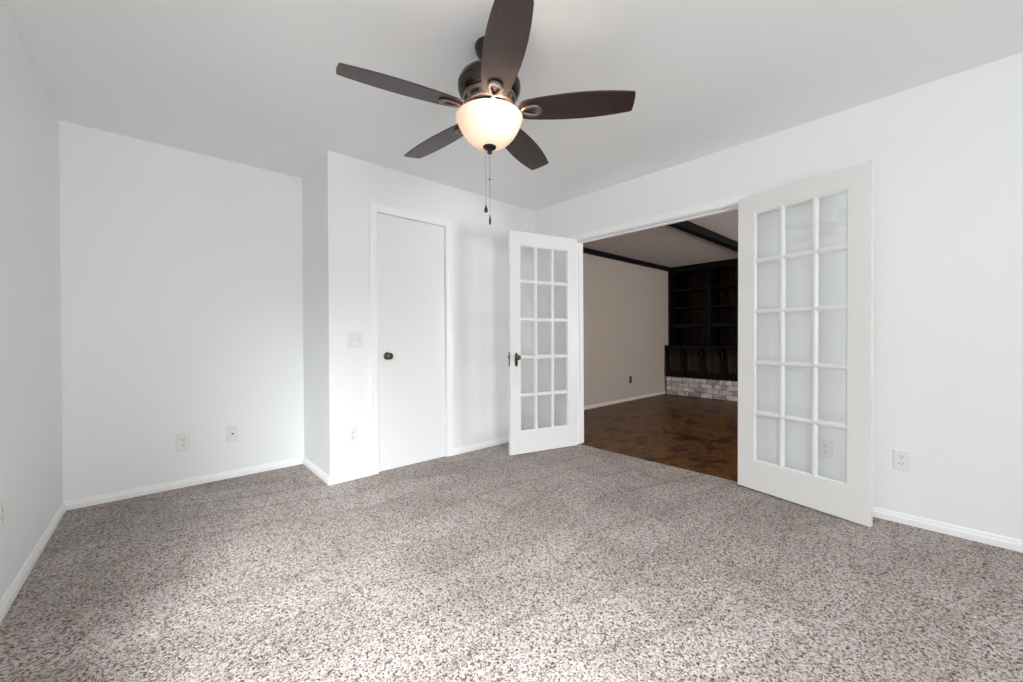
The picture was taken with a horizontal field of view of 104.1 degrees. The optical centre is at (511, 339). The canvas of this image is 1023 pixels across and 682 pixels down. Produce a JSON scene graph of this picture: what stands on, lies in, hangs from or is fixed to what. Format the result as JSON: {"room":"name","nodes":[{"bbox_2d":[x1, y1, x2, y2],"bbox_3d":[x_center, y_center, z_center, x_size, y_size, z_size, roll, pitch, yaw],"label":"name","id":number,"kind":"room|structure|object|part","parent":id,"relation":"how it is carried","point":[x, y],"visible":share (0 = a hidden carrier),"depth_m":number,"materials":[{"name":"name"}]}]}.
{"room":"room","nodes":[
{"label":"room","id":0,"kind":"room"},
{"bbox_2d":[0,0,62,600],"bbox_3d":[-0.861,-0.151,0.126,0.160,2.440,6.134,-1,0,-41],"label":"wall","id":1,"kind":"structure","parent":0,"point":[31,449],"depth_m":1.87,"materials":[{"name":"white paint"}]},
{"bbox_2d":[0,498,3,529],"bbox_3d":[-1.971,0.680,1.539,0.009,0.116,0.072,-1,0,-41],"label":"wall outlet","id":2,"kind":"object","parent":1,"relation":"attached to","point":[1,499],"visible":1,"depth_m":1.54,"materials":[{"name":"white plastic"}]},
{"bbox_2d":[0,502,65,623],"bbox_3d":[-0.789,1.041,0.187,0.013,0.056,6.134,-1,0,-41],"label":"baseboard","id":3,"kind":"structure","parent":1,"relation":"attached to","point":[10,595],"depth_m":1.82,"materials":[{"name":"white paint"}]},
{"bbox_2d":[59,120,303,501],"bbox_3d":[-1.623,-0.158,3.656,3.649,2.440,0.140,-1,0,-42],"label":"wall","id":4,"kind":"structure","parent":0,"point":[182,270],"depth_m":2.84,"materials":[{"name":"white paint"}]},
{"bbox_2d":[176,433,189,451],"bbox_3d":[-2.372,0.746,2.881,0.080,0.122,0.009,-1,0,-42],"label":"wall outlet","id":5,"kind":"object","parent":4,"relation":"attached to","point":[182,440],"visible":1,"depth_m":2.88,"materials":[{"name":"white plastic"}]},
{"bbox_2d":[64,457,302,510],"bbox_3d":[-2.288,1.041,2.953,1.381,0.056,0.015,-1,0,-42],"label":"baseboard","id":6,"kind":"structure","parent":4,"relation":"attached to","point":[130,493],"depth_m":2.85,"materials":[{"name":"white paint"}]},
{"bbox_2d":[227,425,237,441],"bbox_3d":[-2.151,0.731,3.075,0.072,0.118,0.016,-1,0,-42],"label":"cable jack","id":7,"kind":"object","parent":4,"relation":"attached to","point":[232,431],"visible":1,"depth_m":3.08,"materials":[{"name":"white plastic"}]},
{"bbox_2d":[302,156,324,472],"bbox_3d":[-1.519,-0.157,3.201,0.110,2.440,0.683,-1,0,-42],"label":"wall","id":8,"kind":"structure","parent":0,"point":[312,181],"depth_m":3.19,"materials":[{"name":"white paint"}]},
{"bbox_2d":[303,457,330,484],"bbox_3d":[-1.552,1.036,3.156,0.014,0.056,0.694,-1,0,-42],"label":"baseboard","id":9,"kind":"structure","parent":8,"relation":"attached to","point":[306,462],"depth_m":3.11,"materials":[{"name":"white paint"}]},
{"bbox_2d":[323,150,534,476],"bbox_3d":[-0.570,-0.164,3.670,2.153,2.440,0.110,-1,0,-42],"label":"wall","id":10,"kind":"structure","parent":0,"point":[479,248],"depth_m":3.56,"materials":[{"name":"white paint"}]},
{"bbox_2d":[328,468,370,484],"bbox_3d":[-1.212,1.034,3.005,0.317,0.056,0.013,-1,0,-42],"label":"baseboard","id":11,"kind":"structure","parent":10,"relation":"attached to","point":[341,478],"depth_m":3.00,"materials":[{"name":"white paint"}]},
{"bbox_2d":[348,427,357,443],"bbox_3d":[-1.201,0.728,3.018,0.072,0.116,0.009,-1,0,-42],"label":"wall outlet","id":12,"kind":"object","parent":10,"relation":"attached to","point":[352,432],"visible":1,"depth_m":3.02,"materials":[{"name":"white plastic"}]},
{"bbox_2d":[347,332,362,347],"bbox_3d":[-1.186,0.006,3.026,0.117,0.117,0.020,-1,0,-42],"label":"light switch","id":13,"kind":"object","parent":10,"relation":"attached to","point":[354,339],"visible":1,"depth_m":3.03,"materials":[{"name":"white plastic"}]},
{"bbox_2d":[369,202,453,474],"bbox_3d":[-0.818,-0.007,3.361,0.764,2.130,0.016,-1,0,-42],"label":"trim","id":14,"kind":"structure","parent":10,"relation":"attached to","point":[374,208],"depth_m":3.14,"materials":[{"name":"white paint"}]},
{"bbox_2d":[377,213,446,471],"bbox_3d":[-0.812,0.026,3.365,0.634,2.057,0.099,-1,0,-42],"label":"door","id":15,"kind":"structure","parent":10,"relation":"in","point":[411,254],"depth_m":3.35,"materials":[{"name":"white paint"}]},
{"bbox_3d":[-0.981,0.136,3.189,0.062,0.062,0.064,-1,0,-42],"label":"knob","id":16,"kind":"part","parent":15,"relation":"part of","materials":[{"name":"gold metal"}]},
{"bbox_2d":[454,436,508,454],"bbox_3d":[-0.127,1.024,3.985,1.089,0.056,0.014,-1,0,-42],"label":"baseboard","id":17,"kind":"structure","parent":10,"relation":"attached to","point":[460,450],"depth_m":3.83,"materials":[{"name":"white paint"}]},
{"bbox_2d":[0,394,1022,681],"bbox_3d":[2.294,1.095,2.863,8.540,0.110,6.340,-1,0,-42],"label":"floor","id":18,"kind":"structure","parent":0,"point":[577,563],"depth_m":1.74,"materials":[{"name":"carpet"}]},
{"bbox_2d":[666,376,737,401],"bbox_3d":[4.031,0.864,6.686,0.629,0.329,2.700,-1,0,-42],"label":"brick hearth","id":19,"kind":"object","parent":18,"relation":"on","point":[682,386],"visible":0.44,"depth_m":6.98,"materials":[{"name":"grey brick"}]},
{"bbox_2d":[665,345,737,380],"bbox_3d":[4.020,0.401,6.677,0.655,0.579,2.709,-1,0,-42],"label":"base cabinet","id":20,"kind":"object","parent":19,"relation":"on","point":[715,362],"visible":0.42,"depth_m":6.96,"materials":[{"name":"brown wood"}]},
{"bbox_3d":[3.005,0.406,7.348,0.020,0.474,0.309,-1,0,-42],"label":"door","id":21,"kind":"part","parent":20,"relation":"part of","materials":[{"name":"brown wood"}]},
{"bbox_3d":[3.005,0.415,7.348,0.009,0.358,0.230,-1,0,-42],"label":"raised panel","id":22,"kind":"part","parent":20,"relation":"part of","materials":[{"name":"brown wood"}]},
{"bbox_3d":[3.223,0.415,7.104,0.009,0.358,0.230,-1,0,-42],"label":"raised panel","id":23,"kind":"part","parent":20,"relation":"part of","materials":[{"name":"brown wood"}]},
{"bbox_3d":[3.223,0.405,7.104,0.020,0.474,0.310,-1,0,-42],"label":"door","id":24,"kind":"part","parent":20,"relation":"part of","materials":[{"name":"brown wood"}]},
{"bbox_2d":[665,345,737,347],"bbox_3d":[4.020,0.129,6.677,0.652,0.034,2.709,-1,0,-42],"label":"countertop","id":25,"kind":"structure","parent":20,"relation":"on","point":[694,346],"depth_m":7.01,"materials":[{"name":"brown wood"}]},
{"bbox_2d":[668,258,737,345],"bbox_3d":[4.074,-0.623,6.731,0.484,1.469,2.744,-1,0,-42],"label":"bookcase","id":26,"kind":"object","parent":25,"relation":"on","point":[702,297],"visible":0.31,"depth_m":7.38,"materials":[{"name":"brown wood"}]},
{"bbox_3d":[3.418,-0.920,7.477,0.411,0.025,0.700,-1,0,-42],"label":"shelf","id":27,"kind":"part","parent":26,"relation":"part of","materials":[{"name":"brown wood"}]},
{"bbox_3d":[3.421,-0.580,7.478,0.411,0.025,0.700,-1,0,-42],"label":"shelf","id":28,"kind":"part","parent":26,"relation":"part of","materials":[{"name":"brown wood"}]},
{"bbox_3d":[3.412,-0.250,7.470,0.439,0.065,0.700,-1,0,-42],"label":"shelf","id":29,"kind":"part","parent":26,"relation":"part of","materials":[{"name":"brown wood"}]},
{"bbox_3d":[3.891,-0.921,6.947,0.411,0.025,0.660,-1,0,-42],"label":"shelf","id":30,"kind":"part","parent":26,"relation":"part of","materials":[{"name":"brown wood"}]},
{"bbox_3d":[3.893,-0.581,6.949,0.411,0.025,0.660,-1,0,-42],"label":"shelf","id":31,"kind":"part","parent":26,"relation":"part of","materials":[{"name":"brown wood"}]},
{"bbox_3d":[3.885,-0.251,6.940,0.439,0.065,0.660,-1,0,-42],"label":"shelf","id":32,"kind":"part","parent":26,"relation":"part of","materials":[{"name":"brown wood"}]},
{"bbox_3d":[3.447,0.405,6.853,0.020,0.474,0.327,-1,0,-42],"label":"door","id":33,"kind":"part","parent":20,"relation":"part of","materials":[{"name":"brown wood"}]},
{"bbox_3d":[3.447,0.414,6.853,0.009,0.358,0.248,-1,0,-42],"label":"raised panel","id":34,"kind":"part","parent":20,"relation":"part of","materials":[{"name":"brown wood"}]},
{"bbox_3d":[3.677,0.404,6.595,0.020,0.474,0.327,-1,0,-42],"label":"door","id":35,"kind":"part","parent":20,"relation":"part of","materials":[{"name":"brown wood"}]},
{"bbox_3d":[3.676,0.413,6.595,0.009,0.358,0.248,-1,0,-42],"label":"raised panel","id":36,"kind":"part","parent":20,"relation":"part of","materials":[{"name":"brown wood"}]},
{"bbox_2d":[2,0,1022,210],"bbox_3d":[0.491,-1.443,1.312,3.900,0.120,6.500,-1,0,-42],"label":"ceiling","id":37,"kind":"structure","parent":0,"point":[255,83],"depth_m":2.03,"materials":[{"name":"white paint"}]},
{"bbox_2d":[336,0,635,224],"bbox_3d":[-0.137,-0.962,1.900,1.282,0.839,1.253,-1,0,-42],"label":"ceiling fan","id":38,"kind":"object","parent":37,"relation":"hanging from","point":[489,119],"visible":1,"depth_m":1.77,"materials":[{"name":"brown wood"}]},
{"bbox_3d":[-0.456,-1.065,1.690,0.526,0.006,0.156,0,12,-29],"label":"blade","id":39,"kind":"part","parent":38,"relation":"part of","materials":[{"name":"brown wood"}]},
{"bbox_3d":[-0.395,-1.067,2.157,0.526,0.006,0.156,0,12,43],"label":"blade","id":40,"kind":"part","parent":38,"relation":"part of","materials":[{"name":"brown wood"}]},
{"bbox_3d":[-0.104,-0.977,1.882,0.315,0.142,0.315,-1,0,-42],"label":"lamp shade","id":41,"kind":"part","parent":38,"relation":"part of","materials":[{"name":"white glass"}]},
{"bbox_3d":[-0.031,-1.067,1.488,0.156,0.006,0.525,12,-2,-10],"label":"blade","id":42,"kind":"part","parent":38,"relation":"part of","materials":[{"name":"brown wood"}]},
{"bbox_3d":[0.068,-1.070,2.243,0.156,0.006,0.526,-14,-5,25],"label":"blade","id":43,"kind":"part","parent":38,"relation":"part of","materials":[{"name":"brown wood"}]},
{"bbox_3d":[0.293,-1.070,1.829,0.525,0.006,0.156,0,-12,7],"label":"blade","id":44,"kind":"part","parent":38,"relation":"part of","materials":[{"name":"brown wood"}]},
{"bbox_2d":[583,253,667,409],"bbox_3d":[1.650,-0.182,6.473,4.675,2.452,0.100,-1,0,-42],"label":"wall","id":45,"kind":"structure","parent":0,"point":[625,305],"depth_m":6.58,"materials":[{"name":"beige paint"}]},
{"bbox_2d":[584,391,665,409],"bbox_3d":[1.473,1.012,6.237,3.810,0.045,0.012,-1,0,-42],"label":"baseboard","id":46,"kind":"structure","parent":45,"relation":"attached to","point":[662,392],"depth_m":6.54,"materials":[{"name":"beige wood"}]},
{"bbox_2d":[583,247,670,271],"bbox_3d":[1.502,-1.306,6.240,4.030,0.070,0.055,-1,0,-42],"label":"trim","id":47,"kind":"structure","parent":45,"relation":"attached to","point":[585,250],"depth_m":6.51,"materials":[{"name":"black wood"}]},
{"bbox_2d":[583,210,737,267],"bbox_3d":[3.358,-1.397,4.596,4.610,0.100,5.180,-1,0,-42],"label":"ceiling","id":48,"kind":"structure","parent":0,"point":[667,246],"depth_m":5.67,"materials":[{"name":"white paint"}]},
{"bbox_2d":[668,221,737,251],"bbox_3d":[2.551,-1.299,5.065,4.030,0.090,0.095,-1,0,-42],"label":"ceiling beam","id":49,"kind":"structure","parent":48,"relation":"attached to","point":[689,227],"depth_m":4.87,"materials":[{"name":"black wood"}]},
{"bbox_2d":[535,52,1022,539],"bbox_3d":[1.943,-0.177,2.633,0.122,2.440,6.140,-1,0,-43],"label":"wall","id":50,"kind":"structure","parent":0,"point":[947,152],"depth_m":2.23,"materials":[{"name":"white paint"}]},
{"bbox_2d":[508,230,577,455],"bbox_3d":[0.307,0.032,3.749,0.760,2.016,0.155,0,0,-27],"label":"door","id":51,"kind":"structure","parent":50,"relation":"in","point":[536,439],"depth_m":3.69,"materials":[{"name":"white paint"}]},
{"bbox_3d":[0.044,0.185,3.591,0.033,0.128,0.005,0,0,-27],"label":"handle plate","id":52,"kind":"part","parent":51,"relation":"part of","materials":[{"name":"metal"}]},
{"bbox_2d":[577,204,737,443],"bbox_3d":[1.191,0.034,3.448,0.123,2.023,1.510,-1,0,-43],"label":"trim","id":53,"kind":"structure","parent":50,"relation":"attached to","point":[580,348],"depth_m":3.98,"materials":[{"name":"white paint"}]},
{"bbox_2d":[569,192,750,239],"bbox_3d":[1.140,0.006,3.401,0.015,2.079,1.622,-1,0,-43],"label":"trim","id":54,"kind":"structure","parent":50,"relation":"attached to","point":[732,200],"depth_m":3.25,"materials":[{"name":"white paint"}]},
{"bbox_2d":[738,160,874,526],"bbox_3d":[1.806,0.023,2.524,0.045,2.023,0.749,0,1,-30],"label":"door","id":55,"kind":"structure","parent":50,"relation":"in","point":[851,499],"depth_m":2.42,"materials":[{"name":"white paint"}]},
{"bbox_2d":[818,438,832,458],"bbox_3d":[1.977,0.688,2.511,0.009,0.116,0.072,-1,0,-43],"label":"wall outlet","id":56,"kind":"object","parent":50,"relation":"attached to","point":[825,446],"visible":1,"depth_m":2.51,"materials":[{"name":"white plastic"}]},
{"bbox_2d":[893,449,910,471],"bbox_3d":[2.210,0.686,2.259,0.009,0.116,0.072,-1,0,-43],"label":"wall outlet","id":57,"kind":"object","parent":50,"relation":"attached to","point":[901,458],"visible":1,"depth_m":2.26,"materials":[{"name":"white plastic"}]},
{"bbox_2d":[897,461,905,466],"bbox_3d":[2.208,0.705,2.258,0.003,0.028,0.034,-1,0,-43],"label":"receptacle","id":58,"kind":"object","parent":57,"relation":"attached to","point":[899,463],"depth_m":2.26,"materials":[{"name":"white plastic"}]},
{"bbox_2d":[897,454,905,459],"bbox_3d":[2.208,0.666,2.257,0.003,0.028,0.034,-1,0,-43],"label":"receptacle","id":59,"kind":"object","parent":57,"relation":"attached to","point":[899,456],"depth_m":2.26,"materials":[{"name":"white plastic"}]},
{"bbox_2d":[873,507,1022,552],"bbox_3d":[2.847,1.013,1.574,0.013,0.056,3.362,-1,0,-43],"label":"baseboard","id":60,"kind":"structure","parent":50,"relation":"attached to","point":[1009,543],"depth_m":2.12,"materials":[{"name":"white paint"}]}
]}

